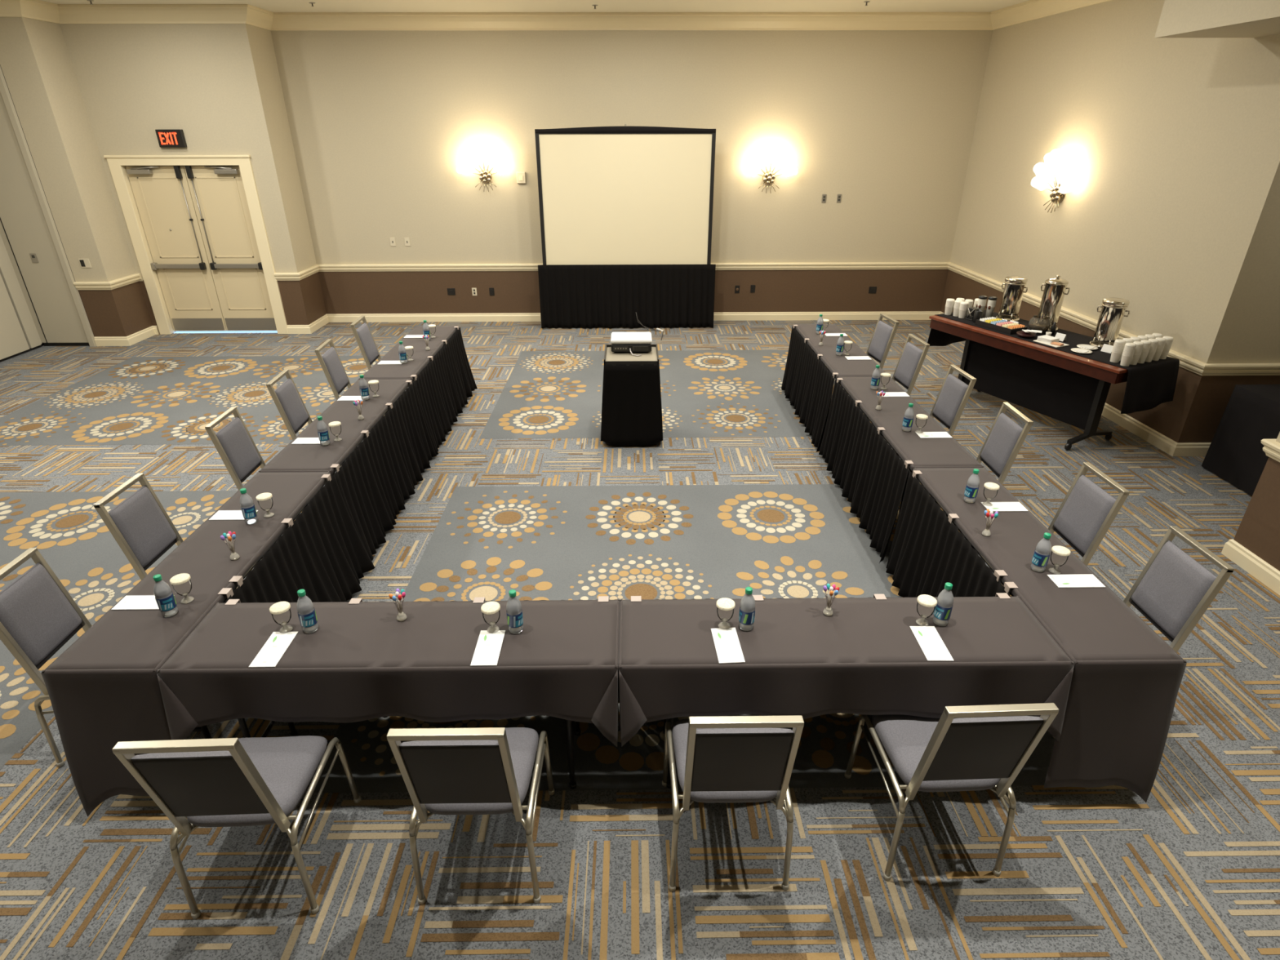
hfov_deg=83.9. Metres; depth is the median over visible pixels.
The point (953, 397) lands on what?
chair
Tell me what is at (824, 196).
wall control
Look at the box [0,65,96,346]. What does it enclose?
wall
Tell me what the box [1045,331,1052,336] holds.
cup
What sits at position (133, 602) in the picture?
note card
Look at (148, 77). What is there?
wall
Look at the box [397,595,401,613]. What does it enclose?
stick
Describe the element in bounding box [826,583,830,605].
stick
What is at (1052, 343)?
wrapped stirrers
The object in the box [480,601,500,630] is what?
glass
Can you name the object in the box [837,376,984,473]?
tablecloth
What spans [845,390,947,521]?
folding table
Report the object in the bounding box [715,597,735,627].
glass
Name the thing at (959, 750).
chair
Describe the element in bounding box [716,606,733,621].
glass bowl
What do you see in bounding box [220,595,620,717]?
table skirt
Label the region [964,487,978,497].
print
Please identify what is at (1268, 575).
baseboard
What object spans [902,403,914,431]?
water bottle
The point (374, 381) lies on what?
glass
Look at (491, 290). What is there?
power outlet
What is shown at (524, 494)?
floor
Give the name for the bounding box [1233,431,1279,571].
wall
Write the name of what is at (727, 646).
note card
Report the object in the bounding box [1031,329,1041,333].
paper packet
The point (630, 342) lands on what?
projector
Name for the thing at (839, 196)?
wall control
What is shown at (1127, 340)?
cup stack
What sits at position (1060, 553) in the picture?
glass bowl
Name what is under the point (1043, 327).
round bowl
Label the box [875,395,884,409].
bud vase
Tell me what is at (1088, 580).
note card
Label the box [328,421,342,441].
glass
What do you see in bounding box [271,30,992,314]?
wall
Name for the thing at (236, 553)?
bud vase
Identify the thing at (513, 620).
print
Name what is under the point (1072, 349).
saucer
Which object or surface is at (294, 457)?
tablecloth
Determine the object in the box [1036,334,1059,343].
napkin stack
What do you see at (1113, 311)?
urn
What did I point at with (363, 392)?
print
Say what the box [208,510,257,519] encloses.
note card
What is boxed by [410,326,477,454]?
table skirt
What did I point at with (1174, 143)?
wall
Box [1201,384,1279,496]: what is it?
draped table
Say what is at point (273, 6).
ceiling
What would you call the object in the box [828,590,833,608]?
stick
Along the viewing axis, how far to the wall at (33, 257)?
9.25 m
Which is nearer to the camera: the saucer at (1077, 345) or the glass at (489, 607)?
the glass at (489, 607)
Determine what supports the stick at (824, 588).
in the bud vase at (826, 597)
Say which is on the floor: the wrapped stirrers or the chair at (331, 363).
the chair at (331, 363)
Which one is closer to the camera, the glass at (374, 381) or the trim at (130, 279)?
the glass at (374, 381)
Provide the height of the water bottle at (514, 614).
0.200 m
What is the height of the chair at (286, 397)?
0.946 m
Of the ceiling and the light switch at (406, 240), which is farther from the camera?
the light switch at (406, 240)
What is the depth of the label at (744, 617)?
3.00 m
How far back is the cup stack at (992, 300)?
7.46 m
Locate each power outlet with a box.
[447,288,455,294]
[471,288,477,295]
[488,288,494,295]
[734,285,739,293]
[750,284,755,293]
[868,286,876,293]
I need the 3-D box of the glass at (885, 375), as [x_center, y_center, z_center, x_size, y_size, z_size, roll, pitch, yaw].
[1.998,-0.804,5.810,0.080,0.124,0.080,-15,30,-27]
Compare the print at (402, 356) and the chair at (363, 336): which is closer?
the print at (402, 356)
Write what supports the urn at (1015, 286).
on the table runner
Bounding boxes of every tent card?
[1054,332,1066,341]
[1100,343,1113,353]
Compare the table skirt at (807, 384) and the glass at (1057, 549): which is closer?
the glass at (1057, 549)
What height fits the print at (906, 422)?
0.056 m
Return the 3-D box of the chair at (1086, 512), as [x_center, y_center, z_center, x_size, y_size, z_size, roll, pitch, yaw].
[2.300,0.406,4.143,0.587,0.946,0.486,-1,26,-1]
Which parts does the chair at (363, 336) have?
backrest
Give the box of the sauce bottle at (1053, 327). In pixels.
[1049,321,1056,334]
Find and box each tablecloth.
[41,471,331,816]
[156,599,619,746]
[257,378,411,475]
[359,325,457,382]
[617,595,1074,746]
[794,324,885,379]
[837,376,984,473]
[912,466,1186,802]
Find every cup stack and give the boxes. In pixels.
[944,298,955,315]
[952,299,963,316]
[958,301,968,318]
[964,299,973,315]
[973,298,978,307]
[976,295,987,317]
[985,296,997,318]
[1110,339,1125,363]
[1119,337,1133,360]
[1120,342,1136,366]
[1129,336,1140,342]
[1129,341,1143,364]
[1137,335,1147,341]
[1137,339,1151,363]
[1144,338,1159,362]
[1145,333,1155,340]
[1151,333,1162,338]
[1151,337,1166,360]
[1159,336,1173,359]
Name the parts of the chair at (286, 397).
backrest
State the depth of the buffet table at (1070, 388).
6.89 m
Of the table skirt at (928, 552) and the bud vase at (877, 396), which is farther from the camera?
the bud vase at (877, 396)
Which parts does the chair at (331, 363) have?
frame, backrest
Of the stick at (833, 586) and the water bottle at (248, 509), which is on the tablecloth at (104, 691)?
the water bottle at (248, 509)
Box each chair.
[0,547,92,767]
[93,472,225,603]
[111,735,360,919]
[204,406,266,489]
[266,368,312,439]
[314,338,388,412]
[350,315,381,369]
[386,727,555,905]
[662,715,804,892]
[825,313,899,368]
[844,702,1058,881]
[845,333,929,395]
[896,364,976,455]
[971,462,1129,566]
[976,402,1032,484]
[1051,525,1234,738]
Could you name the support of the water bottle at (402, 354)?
on the tablecloth at (378, 371)
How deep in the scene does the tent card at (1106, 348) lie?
6.38 m
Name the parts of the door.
closer arm, panel moulding, vertical rod, kick plate, vertical rod, closer arm, panel moulding, kick plate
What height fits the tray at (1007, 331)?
0.052 m
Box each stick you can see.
[220,535,232,552]
[222,533,232,551]
[227,536,234,553]
[231,533,235,552]
[388,593,399,612]
[392,595,400,613]
[395,591,400,612]
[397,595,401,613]
[401,591,405,612]
[822,585,828,607]
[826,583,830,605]
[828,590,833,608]
[829,590,838,608]
[830,584,835,603]
[986,512,989,529]
[986,513,994,529]
[987,511,993,526]
[988,513,998,528]
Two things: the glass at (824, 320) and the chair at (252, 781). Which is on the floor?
the chair at (252, 781)
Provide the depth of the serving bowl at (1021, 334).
6.85 m
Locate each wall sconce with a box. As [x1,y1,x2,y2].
[456,140,511,191]
[743,142,797,193]
[1031,148,1076,213]
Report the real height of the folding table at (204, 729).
0.740 m
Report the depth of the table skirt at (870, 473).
5.31 m
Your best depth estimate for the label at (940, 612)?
3.03 m
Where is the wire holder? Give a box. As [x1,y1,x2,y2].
[964,306,978,320]
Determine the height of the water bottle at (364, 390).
0.200 m
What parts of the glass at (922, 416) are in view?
paper lid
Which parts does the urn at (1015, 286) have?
urn lid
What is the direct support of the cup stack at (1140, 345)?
on the table runner
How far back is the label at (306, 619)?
3.00 m
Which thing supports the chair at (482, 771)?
on the floor
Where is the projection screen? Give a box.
[534,124,715,328]
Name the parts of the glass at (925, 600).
paper lid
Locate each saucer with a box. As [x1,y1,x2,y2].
[1071,347,1092,353]
[1076,344,1097,350]
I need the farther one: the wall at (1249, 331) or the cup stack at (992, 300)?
the cup stack at (992, 300)
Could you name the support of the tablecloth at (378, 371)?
on the folding table
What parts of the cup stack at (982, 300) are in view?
dark lid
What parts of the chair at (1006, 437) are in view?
backrest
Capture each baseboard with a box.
[93,325,159,346]
[287,311,1211,456]
[1221,538,1279,595]
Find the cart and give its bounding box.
[600,344,662,445]
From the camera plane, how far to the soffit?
5.10 m
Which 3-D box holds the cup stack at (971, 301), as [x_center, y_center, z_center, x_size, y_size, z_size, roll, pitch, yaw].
[3.502,-1.841,7.608,0.086,0.164,0.086,-12,29,-22]
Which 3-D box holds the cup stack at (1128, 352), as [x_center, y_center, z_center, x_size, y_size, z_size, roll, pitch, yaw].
[4.105,-1.055,5.992,0.082,0.188,0.082,-12,29,-22]
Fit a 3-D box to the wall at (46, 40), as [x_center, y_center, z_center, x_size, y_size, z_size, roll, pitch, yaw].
[-7.086,-3.775,9.179,0.100,4.000,0.600,0,26,-1]
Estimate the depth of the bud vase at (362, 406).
5.25 m
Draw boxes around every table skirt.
[217,474,374,603]
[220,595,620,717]
[329,380,436,560]
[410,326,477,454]
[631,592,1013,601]
[781,324,839,452]
[818,377,913,563]
[885,470,1017,597]
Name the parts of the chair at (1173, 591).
backrest, frame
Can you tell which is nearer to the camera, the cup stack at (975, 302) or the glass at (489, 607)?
the glass at (489, 607)
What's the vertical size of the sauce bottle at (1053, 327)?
0.122 m
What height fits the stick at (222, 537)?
0.106 m
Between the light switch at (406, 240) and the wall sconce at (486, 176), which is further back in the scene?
the light switch at (406, 240)
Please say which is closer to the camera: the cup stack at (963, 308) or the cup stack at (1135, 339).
the cup stack at (1135, 339)
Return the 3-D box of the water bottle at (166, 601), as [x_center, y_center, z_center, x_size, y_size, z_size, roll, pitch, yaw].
[-2.076,0.501,3.104,0.068,0.200,0.068,-16,31,-29]
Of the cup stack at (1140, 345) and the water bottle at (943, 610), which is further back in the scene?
the cup stack at (1140, 345)
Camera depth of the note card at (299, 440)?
4.87 m
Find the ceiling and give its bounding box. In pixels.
[40,0,1029,12]
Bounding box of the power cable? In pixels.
[635,311,663,340]
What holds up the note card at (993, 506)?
on the tablecloth at (1126, 682)
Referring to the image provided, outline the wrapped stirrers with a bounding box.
[1051,342,1063,346]
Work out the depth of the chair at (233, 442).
4.83 m
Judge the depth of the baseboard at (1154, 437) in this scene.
10.93 m
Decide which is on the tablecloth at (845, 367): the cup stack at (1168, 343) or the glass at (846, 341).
the glass at (846, 341)
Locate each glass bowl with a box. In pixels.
[172,579,191,595]
[257,497,273,511]
[271,608,291,625]
[482,610,500,625]
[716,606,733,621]
[916,602,935,617]
[983,487,998,499]
[1049,551,1068,566]
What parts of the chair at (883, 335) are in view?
backrest, frame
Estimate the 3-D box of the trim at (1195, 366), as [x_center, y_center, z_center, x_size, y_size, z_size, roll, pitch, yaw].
[1.103,-2.049,8.346,12.380,0.107,5.170,0,26,-1]
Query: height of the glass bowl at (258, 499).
0.084 m
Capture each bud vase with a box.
[223,539,239,560]
[355,405,364,420]
[391,598,407,622]
[822,594,836,616]
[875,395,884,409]
[982,517,995,537]
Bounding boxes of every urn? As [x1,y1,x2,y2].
[995,275,1027,321]
[1035,275,1070,331]
[1088,297,1129,348]
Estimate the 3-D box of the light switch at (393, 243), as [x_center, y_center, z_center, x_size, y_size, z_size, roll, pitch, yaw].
[-3.628,-3.494,10.449,0.075,0.120,0.011,0,26,-1]
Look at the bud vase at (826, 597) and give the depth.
3.13 m
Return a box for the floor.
[0,320,1279,959]
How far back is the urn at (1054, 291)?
6.96 m
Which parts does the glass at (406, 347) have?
paper lid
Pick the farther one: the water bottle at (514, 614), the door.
the door
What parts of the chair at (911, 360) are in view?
backrest, frame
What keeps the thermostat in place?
attached to the wall at (380, 122)
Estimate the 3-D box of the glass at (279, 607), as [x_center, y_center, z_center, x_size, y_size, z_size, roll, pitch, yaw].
[-1.513,0.586,3.017,0.080,0.124,0.080,0,26,-1]
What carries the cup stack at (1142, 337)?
on the table runner
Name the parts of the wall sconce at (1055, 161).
lamp shade, lamp shade, lamp shade, lamp shade, lamp shade, lamp shade, lamp shade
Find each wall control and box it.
[821,194,826,202]
[836,194,841,202]
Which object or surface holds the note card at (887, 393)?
on the tablecloth at (940, 452)
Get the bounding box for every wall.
[0,17,125,337]
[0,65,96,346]
[0,234,42,361]
[22,17,152,336]
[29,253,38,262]
[59,23,308,333]
[244,23,326,324]
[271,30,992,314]
[941,0,1279,442]
[1177,162,1279,442]
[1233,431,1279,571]
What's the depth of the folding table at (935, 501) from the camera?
3.61 m
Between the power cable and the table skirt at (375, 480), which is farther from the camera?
the power cable
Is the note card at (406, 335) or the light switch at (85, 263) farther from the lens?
the light switch at (85, 263)
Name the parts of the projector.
port panel, lid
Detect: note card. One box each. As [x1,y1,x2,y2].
[111,595,174,609]
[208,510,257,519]
[248,631,297,666]
[291,437,326,444]
[337,395,368,400]
[377,360,404,364]
[404,334,423,337]
[470,630,505,666]
[711,627,745,663]
[824,333,848,336]
[844,355,871,359]
[878,391,909,396]
[909,626,954,661]
[915,431,951,438]
[980,502,1028,511]
[1047,573,1105,587]
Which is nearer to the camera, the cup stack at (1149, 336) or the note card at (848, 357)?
the cup stack at (1149, 336)
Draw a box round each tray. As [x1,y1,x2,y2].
[974,319,1026,334]
[1033,339,1069,347]
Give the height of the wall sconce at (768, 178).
0.658 m
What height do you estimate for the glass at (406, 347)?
0.124 m
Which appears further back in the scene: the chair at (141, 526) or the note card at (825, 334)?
the note card at (825, 334)
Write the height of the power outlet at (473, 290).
0.115 m
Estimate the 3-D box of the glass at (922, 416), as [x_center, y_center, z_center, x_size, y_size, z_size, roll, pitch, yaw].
[1.961,-0.391,4.976,0.080,0.124,0.080,4,27,8]
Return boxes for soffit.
[1154,0,1279,37]
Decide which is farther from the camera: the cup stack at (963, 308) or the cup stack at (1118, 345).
the cup stack at (963, 308)
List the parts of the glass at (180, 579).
paper lid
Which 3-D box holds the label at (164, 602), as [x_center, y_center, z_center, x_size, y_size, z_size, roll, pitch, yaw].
[-2.076,0.530,3.118,0.068,0.056,0.068,-16,31,-29]
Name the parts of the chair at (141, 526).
frame, backrest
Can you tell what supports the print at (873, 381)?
attached to the water bottle at (875, 380)
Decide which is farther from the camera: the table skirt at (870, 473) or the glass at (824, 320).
the glass at (824, 320)
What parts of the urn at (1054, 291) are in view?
urn lid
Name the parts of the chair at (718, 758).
leg, rail, leg, seat, frame, backrest, rail, leg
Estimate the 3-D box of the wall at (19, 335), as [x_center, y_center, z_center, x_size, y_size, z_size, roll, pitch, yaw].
[-8.146,-0.641,2.855,0.100,4.000,13.450,0,26,-1]
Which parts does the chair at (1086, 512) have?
backrest, frame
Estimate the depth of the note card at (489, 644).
2.93 m
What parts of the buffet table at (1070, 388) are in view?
leg, modesty panel, leg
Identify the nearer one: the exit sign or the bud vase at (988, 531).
the bud vase at (988, 531)
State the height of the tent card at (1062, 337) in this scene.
0.063 m
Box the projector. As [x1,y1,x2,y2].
[610,332,652,355]
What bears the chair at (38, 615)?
on the floor
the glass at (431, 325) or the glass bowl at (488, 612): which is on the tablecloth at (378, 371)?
the glass at (431, 325)
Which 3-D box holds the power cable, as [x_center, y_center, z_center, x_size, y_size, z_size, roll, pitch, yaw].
[0.242,-2.237,10.257,0.298,0.261,0.695,-15,30,-28]
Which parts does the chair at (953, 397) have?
backrest, frame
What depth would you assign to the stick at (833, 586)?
3.10 m
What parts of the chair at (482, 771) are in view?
rail, leg, backrest, frame, seat, leg, rail, leg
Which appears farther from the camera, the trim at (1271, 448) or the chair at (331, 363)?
the chair at (331, 363)
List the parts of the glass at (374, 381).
paper lid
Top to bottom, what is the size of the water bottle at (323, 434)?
0.200 m
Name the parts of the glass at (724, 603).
paper lid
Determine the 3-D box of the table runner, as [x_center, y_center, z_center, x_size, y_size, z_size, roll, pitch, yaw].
[3.936,-1.231,7.014,0.679,0.402,2.250,-12,29,-22]
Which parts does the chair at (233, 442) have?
backrest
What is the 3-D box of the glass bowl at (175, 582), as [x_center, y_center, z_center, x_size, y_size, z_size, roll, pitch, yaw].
[-2.057,0.479,3.203,0.073,0.084,0.073,0,26,-1]
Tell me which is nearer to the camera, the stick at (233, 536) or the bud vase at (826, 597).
the bud vase at (826, 597)
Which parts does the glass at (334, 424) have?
paper lid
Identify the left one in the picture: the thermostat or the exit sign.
the exit sign
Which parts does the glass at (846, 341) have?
paper lid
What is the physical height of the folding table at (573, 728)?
0.740 m
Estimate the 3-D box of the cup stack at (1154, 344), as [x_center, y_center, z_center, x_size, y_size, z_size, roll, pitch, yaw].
[4.372,-1.110,6.101,0.082,0.188,0.082,-12,29,-22]
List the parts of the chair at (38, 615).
backrest, rail, frame, leg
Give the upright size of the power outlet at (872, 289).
0.100 m
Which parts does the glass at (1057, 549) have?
paper lid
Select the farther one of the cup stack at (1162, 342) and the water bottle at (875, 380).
the cup stack at (1162, 342)
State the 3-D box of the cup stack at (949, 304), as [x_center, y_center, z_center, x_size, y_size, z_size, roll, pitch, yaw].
[3.320,-1.857,7.641,0.086,0.164,0.086,-12,29,-22]
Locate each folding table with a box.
[192,480,327,738]
[237,718,580,789]
[662,717,674,788]
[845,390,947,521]
[934,501,991,568]
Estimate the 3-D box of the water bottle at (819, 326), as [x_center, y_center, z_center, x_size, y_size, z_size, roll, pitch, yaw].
[1.859,-1.610,7.352,0.068,0.200,0.068,-19,32,-33]
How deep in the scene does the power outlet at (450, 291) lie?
10.77 m
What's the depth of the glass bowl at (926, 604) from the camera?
3.00 m
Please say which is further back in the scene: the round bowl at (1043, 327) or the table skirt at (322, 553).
the round bowl at (1043, 327)
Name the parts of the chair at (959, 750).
leg, rail, leg, seat, frame, backrest, leg, rail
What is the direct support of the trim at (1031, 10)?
attached to the wall at (148, 77)
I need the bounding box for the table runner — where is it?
[927,309,1179,413]
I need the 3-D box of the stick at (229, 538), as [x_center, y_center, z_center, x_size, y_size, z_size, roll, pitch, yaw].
[-2.006,0.319,3.502,0.016,0.106,0.032,-11,28,-21]
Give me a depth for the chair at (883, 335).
7.27 m
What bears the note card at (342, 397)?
on the tablecloth at (294, 457)
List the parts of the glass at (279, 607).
paper lid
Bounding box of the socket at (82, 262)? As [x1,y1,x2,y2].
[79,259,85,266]
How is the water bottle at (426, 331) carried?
on the tablecloth at (378, 371)
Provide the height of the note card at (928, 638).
0.003 m
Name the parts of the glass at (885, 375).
paper lid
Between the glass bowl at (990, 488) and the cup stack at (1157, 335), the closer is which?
the glass bowl at (990, 488)
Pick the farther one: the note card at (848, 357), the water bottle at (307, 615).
the note card at (848, 357)
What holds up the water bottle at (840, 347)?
on the tablecloth at (845, 367)
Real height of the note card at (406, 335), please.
0.003 m
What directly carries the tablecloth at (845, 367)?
on the folding table
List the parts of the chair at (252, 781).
rail, backrest, leg, frame, seat, leg, rail, leg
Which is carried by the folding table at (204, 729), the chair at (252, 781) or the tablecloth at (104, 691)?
the tablecloth at (104, 691)
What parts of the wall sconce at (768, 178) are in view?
lamp shade, lamp shade, lamp shade, lamp shade, lamp shade, lamp shade, lamp shade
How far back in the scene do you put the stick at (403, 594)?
3.06 m
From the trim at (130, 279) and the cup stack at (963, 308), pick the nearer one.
the cup stack at (963, 308)
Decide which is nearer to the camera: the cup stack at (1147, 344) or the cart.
the cup stack at (1147, 344)
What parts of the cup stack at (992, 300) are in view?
dark lid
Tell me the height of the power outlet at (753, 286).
0.115 m
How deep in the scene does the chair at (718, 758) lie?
2.50 m
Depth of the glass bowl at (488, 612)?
2.97 m
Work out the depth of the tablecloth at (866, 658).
2.91 m
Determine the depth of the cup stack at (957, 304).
7.56 m
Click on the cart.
(632, 408)
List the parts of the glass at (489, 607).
paper lid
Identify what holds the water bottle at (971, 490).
on the tablecloth at (1126, 682)
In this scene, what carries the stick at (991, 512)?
in the bud vase at (988, 531)
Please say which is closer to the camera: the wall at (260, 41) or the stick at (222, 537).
the stick at (222, 537)
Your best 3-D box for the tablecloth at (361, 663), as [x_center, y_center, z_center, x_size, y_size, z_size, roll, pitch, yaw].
[-1.003,0.825,3.078,1.830,0.362,0.532,0,26,-1]
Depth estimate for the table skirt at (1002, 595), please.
3.25 m
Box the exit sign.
[155,129,186,147]
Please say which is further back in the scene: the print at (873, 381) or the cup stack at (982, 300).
the cup stack at (982, 300)
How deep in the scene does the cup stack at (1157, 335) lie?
6.21 m
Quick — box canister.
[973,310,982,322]
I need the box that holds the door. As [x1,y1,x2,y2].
[103,155,288,334]
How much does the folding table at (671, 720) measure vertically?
0.740 m
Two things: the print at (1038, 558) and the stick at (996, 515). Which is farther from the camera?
the stick at (996, 515)
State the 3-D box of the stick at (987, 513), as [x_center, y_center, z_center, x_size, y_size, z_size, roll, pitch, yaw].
[1.802,0.213,3.700,0.032,0.106,0.016,-22,34,-37]
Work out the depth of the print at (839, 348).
6.65 m
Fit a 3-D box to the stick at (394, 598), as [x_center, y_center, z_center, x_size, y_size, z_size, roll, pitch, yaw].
[-1.043,0.537,3.058,0.016,0.106,0.032,13,29,25]
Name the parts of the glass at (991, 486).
paper lid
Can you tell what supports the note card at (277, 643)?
on the tablecloth at (361, 663)
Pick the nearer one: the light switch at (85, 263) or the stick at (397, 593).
the stick at (397, 593)
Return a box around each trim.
[0,0,1110,31]
[73,273,142,289]
[273,262,1279,375]
[1261,439,1279,462]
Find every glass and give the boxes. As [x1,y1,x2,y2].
[169,573,194,604]
[255,492,274,517]
[269,601,293,631]
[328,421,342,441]
[368,379,379,397]
[404,346,413,360]
[428,324,435,337]
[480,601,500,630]
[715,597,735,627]
[821,319,829,332]
[844,340,853,355]
[880,373,890,389]
[915,413,928,431]
[915,594,937,626]
[982,482,999,503]
[1048,545,1071,574]
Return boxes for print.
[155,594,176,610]
[240,506,257,518]
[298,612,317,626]
[317,432,329,440]
[359,388,368,395]
[399,353,407,359]
[506,613,523,626]
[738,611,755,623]
[835,346,843,351]
[871,378,879,385]
[902,418,912,426]
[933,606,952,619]
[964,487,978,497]
[1031,552,1048,565]
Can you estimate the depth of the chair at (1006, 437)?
4.89 m
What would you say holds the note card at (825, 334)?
on the tablecloth at (845, 367)
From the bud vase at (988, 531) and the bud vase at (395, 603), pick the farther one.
the bud vase at (988, 531)
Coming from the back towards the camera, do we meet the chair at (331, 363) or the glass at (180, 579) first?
the chair at (331, 363)
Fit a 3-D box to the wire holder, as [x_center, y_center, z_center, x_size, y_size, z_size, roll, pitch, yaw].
[3.476,-1.738,7.447,0.080,0.122,0.090,-12,29,-22]
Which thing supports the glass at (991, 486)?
on the tablecloth at (1126, 682)
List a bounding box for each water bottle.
[152,573,178,617]
[240,488,257,524]
[296,589,318,633]
[316,416,330,445]
[359,374,369,399]
[398,341,407,364]
[422,320,431,340]
[506,589,523,634]
[738,586,755,631]
[816,314,823,334]
[835,333,844,355]
[870,364,880,390]
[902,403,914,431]
[933,582,953,626]
[963,468,979,503]
[1030,532,1051,572]
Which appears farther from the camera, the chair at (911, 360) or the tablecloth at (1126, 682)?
the chair at (911, 360)
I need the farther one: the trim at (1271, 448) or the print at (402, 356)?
the print at (402, 356)
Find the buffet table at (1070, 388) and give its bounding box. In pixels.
[928,315,1128,449]
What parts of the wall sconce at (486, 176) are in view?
lamp shade, lamp shade, lamp shade, lamp shade, lamp shade, lamp shade, lamp shade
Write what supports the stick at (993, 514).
in the bud vase at (988, 531)
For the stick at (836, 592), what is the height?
0.106 m
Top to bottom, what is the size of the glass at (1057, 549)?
0.124 m
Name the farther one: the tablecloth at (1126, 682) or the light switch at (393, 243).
the light switch at (393, 243)
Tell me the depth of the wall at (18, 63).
8.81 m
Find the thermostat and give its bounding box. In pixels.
[515,172,525,183]
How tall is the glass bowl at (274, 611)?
0.084 m
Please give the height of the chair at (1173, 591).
0.946 m
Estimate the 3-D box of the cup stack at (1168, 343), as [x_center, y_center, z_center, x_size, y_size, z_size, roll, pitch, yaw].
[4.551,-1.146,6.174,0.082,0.188,0.082,-12,29,-22]
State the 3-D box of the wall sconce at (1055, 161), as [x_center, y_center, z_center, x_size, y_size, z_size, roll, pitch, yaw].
[4.623,-3.328,7.938,0.225,0.658,0.756,-1,26,-2]
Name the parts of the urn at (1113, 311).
urn lid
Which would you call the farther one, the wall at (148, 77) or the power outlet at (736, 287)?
the power outlet at (736, 287)
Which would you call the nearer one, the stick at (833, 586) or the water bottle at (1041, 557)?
the stick at (833, 586)
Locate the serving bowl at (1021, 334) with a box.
[1016,331,1035,337]
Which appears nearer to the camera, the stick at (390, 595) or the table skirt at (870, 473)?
the stick at (390, 595)
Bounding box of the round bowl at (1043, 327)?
[1028,315,1051,333]
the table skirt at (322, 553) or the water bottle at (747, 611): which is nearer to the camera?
the water bottle at (747, 611)
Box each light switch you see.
[78,258,91,267]
[389,237,395,246]
[404,237,410,246]
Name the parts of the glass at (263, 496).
paper lid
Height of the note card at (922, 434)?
0.003 m
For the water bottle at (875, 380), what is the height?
0.200 m
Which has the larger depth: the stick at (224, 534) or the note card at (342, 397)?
the note card at (342, 397)
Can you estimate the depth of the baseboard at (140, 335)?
9.77 m
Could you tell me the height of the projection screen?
2.715 m
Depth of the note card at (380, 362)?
6.50 m
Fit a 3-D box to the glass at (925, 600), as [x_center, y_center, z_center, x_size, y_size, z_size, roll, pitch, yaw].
[1.221,0.562,3.053,0.080,0.124,0.080,3,27,7]
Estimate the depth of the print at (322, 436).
4.78 m
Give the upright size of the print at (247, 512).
0.056 m
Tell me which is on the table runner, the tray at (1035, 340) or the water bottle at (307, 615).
the tray at (1035, 340)
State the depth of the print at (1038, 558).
3.40 m

